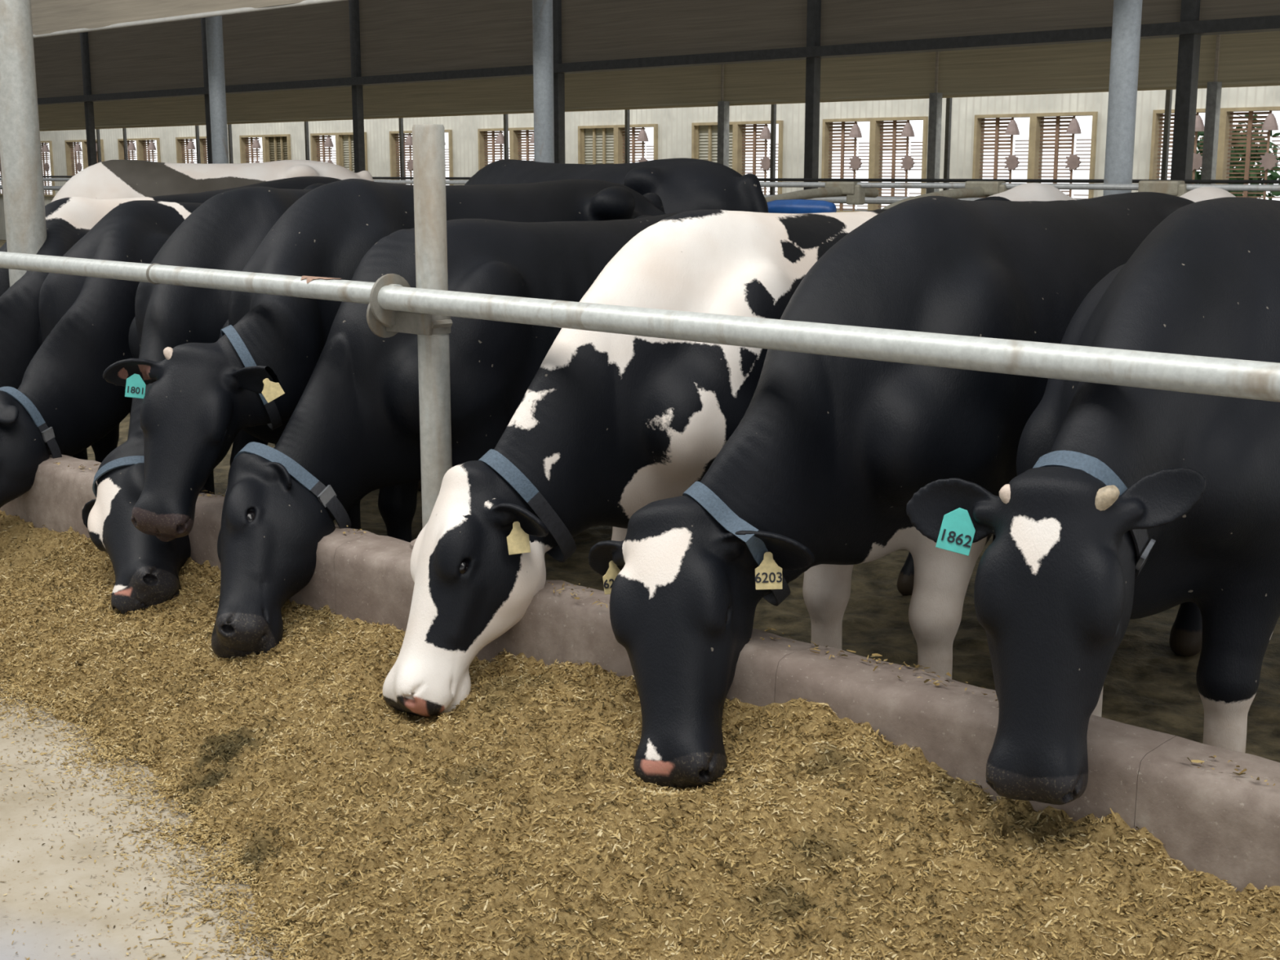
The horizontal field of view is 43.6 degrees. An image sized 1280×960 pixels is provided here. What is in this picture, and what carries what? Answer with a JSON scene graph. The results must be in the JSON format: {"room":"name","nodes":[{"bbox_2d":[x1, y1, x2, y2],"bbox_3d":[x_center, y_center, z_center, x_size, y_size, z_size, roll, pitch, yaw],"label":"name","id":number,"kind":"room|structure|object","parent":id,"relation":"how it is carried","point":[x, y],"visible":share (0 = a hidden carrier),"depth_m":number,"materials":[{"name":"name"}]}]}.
{"room":"cow barn","nodes":[
{"label":"cow barn","id":0,"kind":"room"},
{"bbox_2d":[0,239,6,248],"bbox_3d":[-5.331,-3.259,25.393,49.000,0.100,4.400,10,15,43],"label":"floor","id":1,"kind":"structure","parent":0,"point":[2,242],"depth_m":36.06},
{"bbox_2d":[398,117,404,177],"bbox_3d":[-3.349,-4.391,22.545,0.045,3.200,0.045,10,15,43],"label":"upright","id":2,"kind":"object","parent":1,"relation":"on","point":[401,120],"visible":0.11,"depth_m":22.48,"materials":[{"name":"metal"}]},
{"bbox_2d":[624,109,630,163],"bbox_3d":[-0.154,-3.814,19.549,0.045,3.200,0.045,10,15,43],"label":"upright","id":3,"kind":"object","parent":1,"relation":"on","point":[627,112],"visible":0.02,"depth_m":19.46,"materials":[{"name":"metal"}]},
{"bbox_2d":[769,104,776,195],"bbox_3d":[1.494,-3.517,18.004,0.045,3.200,0.045,10,15,43],"label":"upright","id":4,"kind":"object","parent":1,"relation":"on","point":[773,108],"visible":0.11,"depth_m":17.94,"materials":[{"name":"metal"}]},
{"bbox_2d":[942,97,951,190],"bbox_3d":[3.154,-3.217,16.448,0.045,3.200,0.045,10,15,43],"label":"upright","id":5,"kind":"object","parent":1,"relation":"on","point":[948,100],"visible":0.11,"depth_m":16.38,"materials":[{"name":"metal"}]},
{"bbox_2d":[1160,89,1172,179],"bbox_3d":[4.867,-2.908,14.842,0.045,3.200,0.045,10,15,43],"label":"upright","id":6,"kind":"object","parent":1,"relation":"on","point":[1168,101],"visible":0.2,"depth_m":14.77,"materials":[{"name":"metal"}]},
{"bbox_2d":[0,688,295,959],"bbox_3d":[-16.656,-1.007,13.747,49.000,0.120,8.800,10,15,43],"label":"floor","id":7,"kind":"structure","parent":0,"point":[73,919],"depth_m":3.61,"materials":[{"name":"concrete"}]},
{"bbox_2d":[0,687,295,959],"bbox_3d":[-1.521,0.889,3.565,6.221,0.010,1.609,10,15,43],"label":"crumbs","id":8,"kind":"object","parent":7,"relation":"on","point":[9,711],"visible":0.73,"depth_m":3.75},
{"bbox_2d":[0,677,317,959],"bbox_3d":[-1.465,0.794,4.027,0.637,0.025,5.698,-8,14,-37],"label":"straw","id":9,"kind":"object","parent":7,"relation":"on","point":[297,933],"visible":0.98,"depth_m":3.76,"materials":[{"name":"plant"}]},
{"bbox_2d":[0,510,1279,959],"bbox_3d":[-14.929,-1.868,16.971,46.700,0.393,1.600,10,15,43],"label":"heap","id":10,"kind":"object","parent":7,"relation":"on","point":[759,855],"visible":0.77,"depth_m":3.38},
{"bbox_2d":[0,511,1279,959],"bbox_3d":[-1.526,0.517,4.517,8.836,0.377,1.560,10,15,43],"label":"straw","id":11,"kind":"object","parent":10,"relation":"on","point":[617,834],"visible":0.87,"depth_m":3.49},
{"bbox_2d":[0,85,1279,239],"bbox_3d":[-3.770,-6.317,26.469,49.000,5.700,0.120,10,15,43],"label":"wall","id":12,"kind":"structure","parent":0,"point":[674,124],"depth_m":21.77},
{"bbox_2d":[40,140,55,196],"bbox_3d":[-13.444,-6.940,35.681,1.581,1.200,0.225,10,15,43],"label":"window","id":13,"kind":"structure","parent":12,"relation":"in","point":[44,148],"depth_m":35.28,"materials":[{"name":"brown wood"}]},
{"bbox_2d":[40,142,52,194],"bbox_3d":[-13.118,-6.898,35.449,0.708,1.102,0.025,10,15,43],"label":"shutter","id":14,"kind":"object","parent":13,"relation":"attached to","point":[46,166],"depth_m":35.38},
{"bbox_2d":[64,139,104,175],"bbox_3d":[-11.803,-6.644,34.142,1.581,1.200,0.225,10,15,43],"label":"window","id":15,"kind":"structure","parent":12,"relation":"in","point":[69,144],"depth_m":34.34,"materials":[{"name":"brown wood"}]},
{"bbox_2d":[70,142,83,174],"bbox_3d":[-12.053,-6.706,34.451,0.708,1.102,0.025,10,15,43],"label":"shutter","id":16,"kind":"object","parent":15,"relation":"attached to","point":[78,166],"depth_m":34.51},
{"bbox_2d":[117,137,160,162],"bbox_3d":[-10.161,-6.347,32.603,1.581,1.200,0.225,10,15,43],"label":"window","id":17,"kind":"structure","parent":12,"relation":"in","point":[141,143],"depth_m":32.50,"materials":[{"name":"brown wood"}]},
{"bbox_2d":[142,140,157,162],"bbox_3d":[-9.835,-6.305,32.371,0.708,1.102,0.025,10,15,43],"label":"shutter","id":18,"kind":"object","parent":17,"relation":"attached to","point":[144,153],"depth_m":32.39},
{"bbox_2d":[175,136,208,164],"bbox_3d":[-8.520,-6.051,31.064,1.581,1.200,0.225,10,15,43],"label":"window","id":19,"kind":"structure","parent":12,"relation":"in","point":[180,141],"depth_m":31.29,"materials":[{"name":"brown wood"}]},
{"bbox_2d":[181,139,196,162],"bbox_3d":[-8.770,-6.113,31.373,0.708,1.102,0.025,10,15,43],"label":"shutter","id":20,"kind":"object","parent":19,"relation":"attached to","point":[183,152],"depth_m":31.39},
{"bbox_2d":[239,133,291,163],"bbox_3d":[-6.878,-5.755,29.525,1.581,1.200,0.225,10,15,43],"label":"window","id":21,"kind":"structure","parent":12,"relation":"in","point":[274,147],"depth_m":29.41,"materials":[{"name":"brown wood"}]},
{"bbox_2d":[244,137,262,161],"bbox_3d":[-7.128,-5.817,29.834,0.708,1.102,0.025,10,15,43],"label":"shutter","id":22,"kind":"object","parent":21,"relation":"attached to","point":[246,142],"depth_m":29.85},
{"bbox_2d":[269,136,287,161],"bbox_3d":[-6.571,-5.707,29.274,0.708,1.130,0.030,10,15,43],"label":"shutter","id":23,"kind":"object","parent":21,"relation":"attached to","point":[277,144],"depth_m":29.22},
{"bbox_2d":[310,132,368,172],"bbox_3d":[-5.237,-5.459,27.986,1.581,1.200,0.225,10,15,43],"label":"window","id":24,"kind":"structure","parent":12,"relation":"in","point":[344,157],"depth_m":27.90,"materials":[{"name":"brown wood"}]},
{"bbox_2d":[315,135,336,163],"bbox_3d":[-5.487,-5.521,28.295,0.708,1.102,0.025,10,15,43],"label":"shutter","id":25,"kind":"object","parent":24,"relation":"attached to","point":[317,140],"depth_m":28.32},
{"bbox_2d":[342,134,354,172],"bbox_3d":[-4.929,-5.410,27.735,0.708,1.130,0.030,10,15,43],"label":"shutter","id":26,"kind":"object","parent":24,"relation":"attached to","point":[348,140],"depth_m":27.78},
{"bbox_2d":[389,129,453,185],"bbox_3d":[-3.595,-5.162,26.447,1.581,1.200,0.225,10,15,43],"label":"window","id":27,"kind":"structure","parent":12,"relation":"in","point":[394,149],"depth_m":26.74,"materials":[{"name":"brown wood"}]},
{"bbox_2d":[395,133,413,175],"bbox_3d":[-3.845,-5.224,26.756,0.708,1.102,0.025,10,15,43],"label":"shutter","id":28,"kind":"object","parent":27,"relation":"attached to","point":[397,138],"depth_m":26.85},
{"bbox_2d":[477,127,533,170],"bbox_3d":[-1.953,-4.866,24.908,1.581,1.200,0.225,10,15,43],"label":"window","id":29,"kind":"structure","parent":12,"relation":"in","point":[515,148],"depth_m":24.95,"materials":[{"name":"brown wood"}]},
{"bbox_2d":[484,131,509,165],"bbox_3d":[-2.204,-4.928,25.217,0.708,1.102,0.025,10,15,43],"label":"shutter","id":30,"kind":"object","parent":29,"relation":"attached to","point":[486,147],"depth_m":25.25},
{"bbox_2d":[518,130,533,159],"bbox_3d":[-1.627,-4.824,24.676,0.708,1.102,0.025,10,15,43],"label":"shutter","id":31,"kind":"object","parent":29,"relation":"attached to","point":[520,140],"depth_m":24.72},
{"bbox_2d":[577,124,657,164],"bbox_3d":[-0.312,-4.570,23.369,1.581,1.200,0.225,10,15,43],"label":"window","id":32,"kind":"structure","parent":12,"relation":"in","point":[597,144],"depth_m":23.45,"materials":[{"name":"brown wood"}]},
{"bbox_2d":[584,128,613,164],"bbox_3d":[-0.581,-4.626,23.659,0.708,1.130,0.030,10,15,43],"label":"shutter","id":33,"kind":"object","parent":32,"relation":"attached to","point":[598,142],"depth_m":23.60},
{"bbox_2d":[622,128,653,161],"bbox_3d":[0.015,-4.528,23.137,0.708,1.102,0.025,10,15,43],"label":"shutter","id":34,"kind":"object","parent":32,"relation":"attached to","point":[633,131],"depth_m":23.12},
{"bbox_2d":[691,120,782,195],"bbox_3d":[1.330,-4.274,21.830,1.581,1.200,0.225,10,15,43],"label":"window","id":35,"kind":"structure","parent":12,"relation":"in","point":[704,135],"depth_m":21.74,"materials":[{"name":"brown wood"}]},
{"bbox_2d":[698,124,732,168],"bbox_3d":[1.060,-4.329,22.120,0.708,1.130,0.030,10,15,43],"label":"shutter","id":36,"kind":"object","parent":35,"relation":"attached to","point":[708,134],"depth_m":22.11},
{"bbox_2d":[742,124,777,195],"bbox_3d":[1.656,-4.231,21.598,0.708,1.102,0.025,10,15,43],"label":"shutter","id":37,"kind":"object","parent":35,"relation":"attached to","point":[754,138],"depth_m":21.64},
{"bbox_2d":[821,115,928,212],"bbox_3d":[2.971,-3.977,20.291,1.581,1.200,0.225,10,15,43],"label":"window","id":38,"kind":"structure","parent":12,"relation":"in","point":[876,143],"depth_m":20.27,"materials":[{"name":"brown wood"}]},
{"bbox_2d":[828,122,869,209],"bbox_3d":[2.721,-4.039,20.600,0.708,1.102,0.025,10,15,43],"label":"shutter","id":39,"kind":"object","parent":38,"relation":"attached to","point":[842,136],"depth_m":20.65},
{"bbox_2d":[878,120,922,207],"bbox_3d":[3.297,-3.935,20.059,0.708,1.102,0.025,10,15,43],"label":"shutter","id":40,"kind":"object","parent":38,"relation":"attached to","point":[881,126],"depth_m":20.12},
{"bbox_2d":[899,155,915,171],"bbox_3d":[3.325,-3.942,19.915,0.222,0.195,0.030,10,15,43],"label":"ornament","id":41,"kind":"object","parent":38,"relation":"attached to","point":[908,162],"depth_m":19.90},
{"bbox_2d":[972,111,1097,199],"bbox_3d":[4.613,-3.681,18.752,1.581,1.200,0.225,10,15,43],"label":"window","id":42,"kind":"structure","parent":12,"relation":"in","point":[1037,122],"depth_m":18.68,"materials":[{"name":"brown wood"}]},
{"bbox_2d":[979,118,1028,197],"bbox_3d":[4.362,-3.743,19.061,0.708,1.102,0.025,10,15,43],"label":"shutter","id":43,"kind":"object","parent":42,"relation":"attached to","point":[982,123],"depth_m":19.11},
{"bbox_2d":[1003,154,1019,171],"bbox_3d":[4.390,-3.750,18.917,0.222,0.195,0.030,10,15,43],"label":"ornament","id":44,"kind":"object","parent":42,"relation":"attached to","point":[1011,162],"depth_m":18.91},
{"bbox_2d":[1038,116,1091,199],"bbox_3d":[4.939,-3.639,18.521,0.708,1.102,0.025,10,15,43],"label":"shutter","id":45,"kind":"object","parent":42,"relation":"attached to","point":[1041,119],"depth_m":18.56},
{"bbox_2d":[1063,154,1081,171],"bbox_3d":[4.967,-3.646,18.376,0.222,0.195,0.030,10,15,43],"label":"ornament","id":46,"kind":"object","parent":42,"relation":"attached to","point":[1073,162],"depth_m":18.36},
{"bbox_2d":[1149,106,1279,199],"bbox_3d":[6.254,-3.385,17.213,1.581,1.200,0.225,10,15,43],"label":"window","id":47,"kind":"structure","parent":12,"relation":"in","point":[1268,161],"depth_m":17.10,"materials":[{"name":"brown wood"}]},
{"bbox_2d":[1156,113,1204,177],"bbox_3d":[6.004,-3.447,17.522,0.708,1.102,0.025,10,15,43],"label":"shutter","id":48,"kind":"object","parent":47,"relation":"attached to","point":[1160,117],"depth_m":17.67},
{"bbox_2d":[1226,111,1279,198],"bbox_3d":[6.581,-3.343,16.982,0.708,1.102,0.025,10,15,43],"label":"shutter","id":49,"kind":"object","parent":47,"relation":"attached to","point":[1250,117],"depth_m":17.04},
{"bbox_2d":[1257,151,1279,171],"bbox_3d":[6.608,-3.350,16.837,0.222,0.195,0.030,10,15,43],"label":"ornament","id":50,"kind":"object","parent":47,"relation":"attached to","point":[1268,161],"depth_m":16.82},
{"bbox_2d":[1261,113,1278,130],"bbox_3d":[6.606,-3.751,16.763,0.170,0.170,0.170,10,15,43],"label":"ornament","id":51,"kind":"object","parent":47,"relation":"attached to","point":[1270,123],"depth_m":16.72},
{"bbox_3d":[-12.167,-1.871,18.368,49.000,0.070,4.200,10,15,43],"label":"floor","id":52,"kind":"structure","parent":0,"visible":0},
{"bbox_2d":[0,454,101,533],"bbox_3d":[-3.000,0.054,6.986,2.599,0.554,0.205,10,15,43],"label":"curb","id":53,"kind":"object","parent":52,"relation":"on","point":[49,502],"visible":0.28,"depth_m":6.15,"materials":[{"name":"concrete"}]},
{"bbox_2d":[73,468,376,614],"bbox_3d":[-1.463,0.333,5.546,1.649,0.549,0.202,10,15,43],"label":"curb","id":54,"kind":"object","parent":52,"relation":"on","point":[320,591],"visible":0.1,"depth_m":5.35,"materials":[{"name":"concrete"}]},
{"bbox_2d":[333,534,814,706],"bbox_3d":[-0.244,0.552,4.403,1.719,0.552,0.206,10,15,43],"label":"curb","id":55,"kind":"object","parent":52,"relation":"on","point":[375,583],"visible":0.21,"depth_m":4.26,"materials":[{"name":"concrete"}]},
{"bbox_2d":[366,124,452,549],"bbox_3d":[-0.660,-0.246,4.763,0.285,1.583,0.178,3,11,16],"label":"post","id":56,"kind":"object","parent":55,"relation":"on","point":[432,331],"visible":0.73,"depth_m":4.67,"materials":[{"name":"metal"}]},
{"bbox_2d":[0,251,1279,402],"bbox_3d":[-13.547,-2.843,16.709,49.000,0.108,0.090,10,15,43],"label":"rail","id":57,"kind":"object","parent":56,"relation":"attached to","point":[1201,375],"visible":1,"depth_m":3.69,"materials":[{"name":"metal"}]},
{"bbox_2d":[56,462,1275,786],"bbox_3d":[-0.243,0.281,4.347,5.378,0.027,0.175,10,15,43],"label":"crumbs","id":58,"kind":"object","parent":55,"relation":"on","point":[344,532],"visible":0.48,"depth_m":3.68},
{"bbox_2d":[86,413,1279,762],"bbox_3d":[-12.122,-1.951,18.401,49.000,0.046,4.070,10,15,43],"label":"floor","id":59,"kind":"structure","parent":52,"relation":"on","point":[1148,686],"depth_m":5.39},
{"bbox_2d":[0,0,46,287],"bbox_3d":[-2.663,-2.457,6.678,0.166,5.400,0.166,10,15,43],"label":"post","id":60,"kind":"object","parent":59,"relation":"on","point":[20,156],"visible":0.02,"depth_m":6.81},
{"bbox_2d":[0,176,342,459],"bbox_3d":[-2.308,-0.660,7.612,2.933,1.540,0.883,-10,15,-43],"label":"cow","id":61,"kind":"object","parent":59,"relation":"on","point":[68,220],"visible":0.11,"depth_m":6.94},
{"bbox_2d":[0,200,421,507],"bbox_3d":[-1.886,-0.534,7.218,0.752,1.444,2.948,9,14,39],"label":"cow","id":62,"kind":"object","parent":59,"relation":"on","point":[63,403],"visible":0.3,"depth_m":6.44},
{"bbox_2d":[51,160,373,202],"bbox_3d":[-3.208,-1.402,11.196,2.922,1.648,0.820,-4,12,-21],"label":"cow","id":63,"kind":"object","parent":59,"relation":"on","point":[110,179],"visible":0.11,"depth_m":10.90},
{"bbox_2d":[81,184,475,614],"bbox_3d":[-1.319,-0.443,6.573,1.042,1.505,3.050,6,12,27],"label":"cow","id":64,"kind":"object","parent":59,"relation":"on","point":[224,233],"visible":0.23,"depth_m":5.88},
{"bbox_2d":[102,178,665,542],"bbox_3d":[-0.821,-0.389,6.215,0.919,1.525,2.899,7,13,32],"label":"cow","id":65,"kind":"object","parent":59,"relation":"on","point":[252,380],"visible":0.46,"depth_m":5.31},
{"bbox_2d":[211,212,680,658],"bbox_3d":[-0.402,-0.249,5.832,0.746,1.406,2.958,10,15,43],"label":"cow","id":66,"kind":"object","parent":59,"relation":"on","point":[353,432],"visible":0.55,"depth_m":5.19},
{"bbox_2d":[464,158,768,213],"bbox_3d":[-0.446,-0.864,8.439,2.916,1.626,0.810,9,14,40],"label":"cow","id":67,"kind":"object","parent":59,"relation":"on","point":[682,184],"visible":0.12,"depth_m":7.52},
{"bbox_2d":[382,208,995,716],"bbox_3d":[0.412,-0.127,5.054,2.945,1.451,0.788,-9,14,-40],"label":"cow","id":68,"kind":"object","parent":59,"relation":"on","point":[607,427],"visible":0.39,"depth_m":4.35},
{"bbox_2d":[767,199,836,213],"bbox_3d":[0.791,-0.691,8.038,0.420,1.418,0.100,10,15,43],"label":"plastic tub","id":69,"kind":"object","parent":59,"relation":"on","point":[788,206],"visible":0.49,"depth_m":7.86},
{"bbox_2d":[588,191,1202,788],"bbox_3d":[0.993,-0.051,4.561,0.767,1.504,2.898,10,15,43],"label":"cow","id":70,"kind":"object","parent":59,"relation":"on","point":[820,473],"visible":0.62,"depth_m":3.89},
{"bbox_2d":[973,182,1075,201],"bbox_3d":[1.735,-0.599,7.372,2.496,1.514,0.700,-11,15,-44],"label":"cow","id":71,"kind":"object","parent":59,"relation":"on","point":[1028,191],"visible":0.03,"depth_m":7.21},
{"bbox_2d":[906,196,1279,804],"bbox_3d":[1.593,0.035,4.067,0.768,1.520,2.784,10,15,43],"label":"cow","id":72,"kind":"object","parent":59,"relation":"on","point":[1122,504],"visible":0.94,"depth_m":3.26},
{"bbox_2d":[1179,186,1235,202],"bbox_3d":[2.310,-0.488,6.835,0.700,1.502,2.495,10,15,41],"label":"cow","id":73,"kind":"object","parent":59,"relation":"on","point":[1202,193],"visible":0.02,"depth_m":6.67},
{"bbox_2d":[774,644,1176,828],"bbox_3d":[0.704,0.724,3.515,0.899,0.549,0.203,10,15,43],"label":"curb","id":74,"kind":"object","parent":52,"relation":"on","point":[954,728],"visible":0.24,"depth_m":3.42,"materials":[{"name":"concrete"}]},
{"bbox_2d":[1134,735,1279,893],"bbox_3d":[1.655,0.894,2.623,1.729,0.553,0.204,10,15,43],"label":"curb","id":75,"kind":"object","parent":52,"relation":"on","point":[1225,825],"visible":0.56,"depth_m":3.02,"materials":[{"name":"concrete"}]},
{"bbox_3d":[-8.784,-2.664,21.825,49.000,0.280,5.600,10,15,43],"label":"floor","id":76,"kind":"structure","parent":0,"visible":0},
{"bbox_2d":[80,31,97,166],"bbox_3d":[-7.170,-5.241,20.745,0.085,5.250,0.085,10,15,43],"label":"steel post","id":77,"kind":"object","parent":76,"relation":"on","point":[89,107],"visible":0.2,"depth_m":20.78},
{"bbox_2d":[200,17,212,164],"bbox_3d":[-5.070,-4.862,18.777,0.085,5.250,0.085,10,15,43],"label":"steel post","id":78,"kind":"object","parent":76,"relation":"on","point":[202,20],"visible":0.1,"depth_m":18.79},
{"bbox_2d":[205,15,228,164],"bbox_3d":[-3.532,-3.800,13.262,0.135,5.250,0.135,10,15,43],"label":"post","id":79,"kind":"object","parent":76,"relation":"on","point":[214,28],"visible":0.49,"depth_m":13.31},
{"bbox_2d":[348,0,365,173],"bbox_3d":[-2.985,-4.486,16.822,0.085,5.250,0.085,10,15,43],"label":"steel post","id":80,"kind":"object","parent":76,"relation":"on","point":[353,5],"visible":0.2,"depth_m":16.87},
{"bbox_2d":[532,0,554,163],"bbox_3d":[-0.644,-3.279,10.555,0.135,5.250,0.135,10,15,43],"label":"post","id":81,"kind":"object","parent":76,"relation":"on","point":[542,10],"visible":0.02,"depth_m":10.62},
{"bbox_2d":[552,0,564,163],"bbox_3d":[-0.757,-4.084,14.734,0.085,5.250,0.085,10,15,43],"label":"steel post","id":82,"kind":"object","parent":76,"relation":"on","point":[558,78],"visible":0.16,"depth_m":14.79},
{"bbox_2d":[717,101,729,167],"bbox_3d":[0.839,-2.696,16.264,0.085,2.246,0.085,10,15,43],"label":"upright","id":83,"kind":"object","parent":76,"relation":"on","point":[723,107],"visible":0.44,"depth_m":16.08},
{"bbox_2d":[803,0,821,190],"bbox_3d":[1.387,-3.697,12.724,0.085,5.250,0.085,10,15,43],"label":"steel post","id":84,"kind":"object","parent":76,"relation":"on","point":[811,104],"visible":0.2,"depth_m":12.81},
{"bbox_2d":[926,93,942,193],"bbox_3d":[2.655,-2.369,14.562,0.085,2.246,0.085,10,15,43],"label":"upright","id":85,"kind":"object","parent":76,"relation":"on","point":[935,99],"visible":0.44,"depth_m":14.40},
{"bbox_2d":[1102,0,1142,195],"bbox_3d":[2.378,-2.734,7.721,0.135,5.250,0.135,10,15,43],"label":"post","id":86,"kind":"object","parent":76,"relation":"on","point":[1126,14],"visible":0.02,"depth_m":7.83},
{"bbox_2d":[1170,0,1200,184],"bbox_3d":[3.663,-3.286,10.590,0.105,5.250,0.105,10,15,43],"label":"steel post","id":87,"kind":"object","parent":76,"relation":"on","point":[1188,51],"visible":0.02,"depth_m":10.69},
{"bbox_2d":[37,15,1279,105],"bbox_3d":[-8.300,-5.160,21.860,49.000,0.080,0.200,10,15,43],"label":"steel beam","id":88,"kind":"structure","parent":87,"relation":"attached to","point":[1271,23],"depth_m":13.02,"materials":[{"name":"metal"}]},
{"bbox_2d":[33,32,84,97],"bbox_3d":[-7.677,-5.479,21.197,1.288,0.784,0.069,10,15,43],"label":"ceiling panel","id":89,"kind":"object","parent":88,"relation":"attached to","point":[58,59],"depth_m":21.23,"materials":[{"name":"wood"}]},
{"bbox_2d":[37,102,85,131],"bbox_3d":[-9.223,-5.800,25.594,1.545,0.408,0.069,10,15,43],"label":"ceiling panel","id":90,"kind":"object","parent":88,"relation":"hanging from","point":[65,117],"depth_m":25.59,"materials":[{"name":"wood"}]},
{"bbox_2d":[88,17,204,94],"bbox_3d":[-6.083,-5.192,19.702,2.692,0.784,0.069,10,15,43],"label":"ceiling panel","id":91,"kind":"object","parent":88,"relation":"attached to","point":[166,55],"depth_m":19.64,"materials":[{"name":"wood"}]},
{"bbox_2d":[93,95,205,128],"bbox_3d":[-7.296,-5.452,23.788,3.199,0.408,0.069,10,15,43],"label":"ceiling panel","id":92,"kind":"object","parent":88,"relation":"hanging from","point":[188,110],"depth_m":23.74,"materials":[{"name":"wood"}]},
{"bbox_2d":[222,0,351,85],"bbox_3d":[-3.901,-4.798,17.656,2.427,0.784,0.069,10,15,43],"label":"ceiling panel","id":93,"kind":"object","parent":88,"relation":"attached to","point":[310,42],"depth_m":17.61,"materials":[{"name":"wood"}]},
{"bbox_2d":[226,86,352,124],"bbox_3d":[-4.688,-4.982,21.343,2.913,0.408,0.069,10,15,43],"label":"ceiling panel","id":94,"kind":"object","parent":88,"relation":"hanging from","point":[323,104],"depth_m":21.28,"materials":[{"name":"wood"}]},
{"bbox_2d":[359,0,533,76],"bbox_3d":[-1.936,-4.435,15.816,2.655,0.768,0.069,10,15,43],"label":"ceiling panel","id":95,"kind":"object","parent":88,"relation":"attached to","point":[397,37],"depth_m":15.82,"materials":[{"name":"wood"}]},
{"bbox_2d":[362,75,533,119],"bbox_3d":[-2.321,-4.554,19.124,3.164,0.408,0.069,10,15,43],"label":"ceiling panel","id":96,"kind":"object","parent":88,"relation":"hanging from","point":[513,95],"depth_m":19.06,"materials":[{"name":"wood"}]},
{"bbox_2d":[561,0,807,62],"bbox_3d":[0.330,-3.921,13.711,2.827,0.555,0.069,10,15,43],"label":"ceiling panel","id":97,"kind":"object","parent":88,"relation":"attached to","point":[593,30],"depth_m":13.71,"materials":[{"name":"wood"}]},
{"bbox_2d":[564,59,805,111],"bbox_3d":[0.405,-4.062,16.568,3.357,0.408,0.069,10,15,43],"label":"ceiling panel","id":98,"kind":"object","parent":88,"relation":"hanging from","point":[771,82],"depth_m":16.50,"materials":[{"name":"wood"}]},
{"bbox_2d":[819,40,1111,102],"bbox_3d":[2.832,-3.624,14.293,3.000,0.408,0.069,10,15,43],"label":"ceiling panel","id":99,"kind":"object","parent":88,"relation":"hanging from","point":[1084,67],"depth_m":14.22,"materials":[{"name":"wood"}]},
{"bbox_2d":[820,0,1113,45],"bbox_3d":[2.360,-3.453,11.828,2.507,0.347,0.069,10,15,43],"label":"ceiling panel","id":100,"kind":"object","parent":88,"relation":"attached to","point":[842,21],"depth_m":11.89,"materials":[{"name":"wood"}]},
{"bbox_2d":[1197,31,1279,88],"bbox_3d":[4.712,-3.285,12.531,0.658,0.408,0.069,10,15,43],"label":"ceiling panel","id":101,"kind":"object","parent":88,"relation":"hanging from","point":[1241,60],"depth_m":12.55,"materials":[{"name":"wood"}]},
{"bbox_2d":[1199,0,1279,20],"bbox_3d":[3.909,-3.066,10.397,0.534,0.128,0.069,10,15,43],"label":"ceiling panel","id":102,"kind":"object","parent":88,"relation":"attached to","point":[1209,9],"depth_m":10.42,"materials":[{"name":"wood"}]},
{"bbox_2d":[1200,81,1222,184],"bbox_3d":[4.525,-2.031,12.809,0.085,2.246,0.085,10,15,43],"label":"upright","id":103,"kind":"object","parent":76,"relation":"on","point":[1214,89],"visible":0.44,"depth_m":12.64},
{"bbox_3d":[-29.546,-7.948,34.939,0.200,5.700,23.000,10,15,43],"label":"wall","id":104,"kind":"structure","parent":0,"visible":0},
{"bbox_2d":[30,0,346,38],"bbox_3d":[-10.991,-6.147,18.799,49.000,2.736,0.069,10,15,43],"label":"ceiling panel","id":105,"kind":"object","parent":104,"relation":"hanging from","point":[50,18],"visible":0.75,"depth_m":12.50,"materials":[{"name":"fabric"}]},
{"bbox_2d":[0,185,1080,204],"bbox_3d":[-11.827,-4.002,21.639,44.500,0.044,0.044,10,15,43],"label":"rail","id":106,"kind":"object","parent":104,"relation":"attached to","point":[878,200],"visible":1,"depth_m":9.29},
{"bbox_2d":[1137,180,1188,196],"bbox_3d":[2.779,-1.104,7.954,0.232,0.761,1.026,9,14,40],"label":"loop","id":107,"kind":"object","parent":106,"relation":"attached to","point":[1175,188],"visible":0.18,"depth_m":7.50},
{"bbox_2d":[0,177,1279,191],"bbox_3d":[-12.172,-4.022,21.267,44.500,0.030,0.030,10,15,43],"label":"rail","id":108,"kind":"object","parent":107,"relation":"attached to","point":[790,184],"visible":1,"depth_m":8.32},
{"bbox_2d":[764,181,879,204],"bbox_3d":[0.919,-1.229,8.668,1.384,0.761,0.232,-10,15,-43],"label":"loop","id":109,"kind":"object","parent":108,"relation":"hanging from","point":[855,193],"visible":0.45,"depth_m":8.72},
{"bbox_2d":[882,181,1008,208],"bbox_3d":[1.570,-1.117,8.057,1.384,0.761,0.232,-10,15,-43],"label":"loop","id":110,"kind":"object","parent":108,"relation":"hanging from","point":[972,188],"visible":0.3,"depth_m":8.11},
{"bbox_2d":[0,175,1279,183],"bbox_3d":[-10.273,-4.409,23.218,44.500,0.024,0.024,10,15,43],"label":"cable","id":111,"kind":"object","parent":104,"relation":"attached to","point":[1006,180],"visible":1,"depth_m":11.36,"materials":[{"name":"metal"}]},
{"bbox_2d":[1137,36,1178,90],"bbox_3d":[4.222,-3.374,12.990,0.333,0.408,0.069,10,15,43],"label":"ceiling panel","id":112,"kind":"object","parent":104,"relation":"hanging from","point":[1158,57],"depth_m":12.98,"materials":[{"name":"wood"}]},
{"label":"outside","id":113,"kind":"structure","parent":0,"visible":0},
{"bbox_2d":[1170,114,1279,199],"bbox_3d":[8.368,-4.006,22.741,1.591,2.370,1.577,10,15,43],"label":"bush","id":114,"kind":"object","parent":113,"point":[1273,175],"visible":0.19,"depth_m":22.26,"materials":[{"name":"green plant"}]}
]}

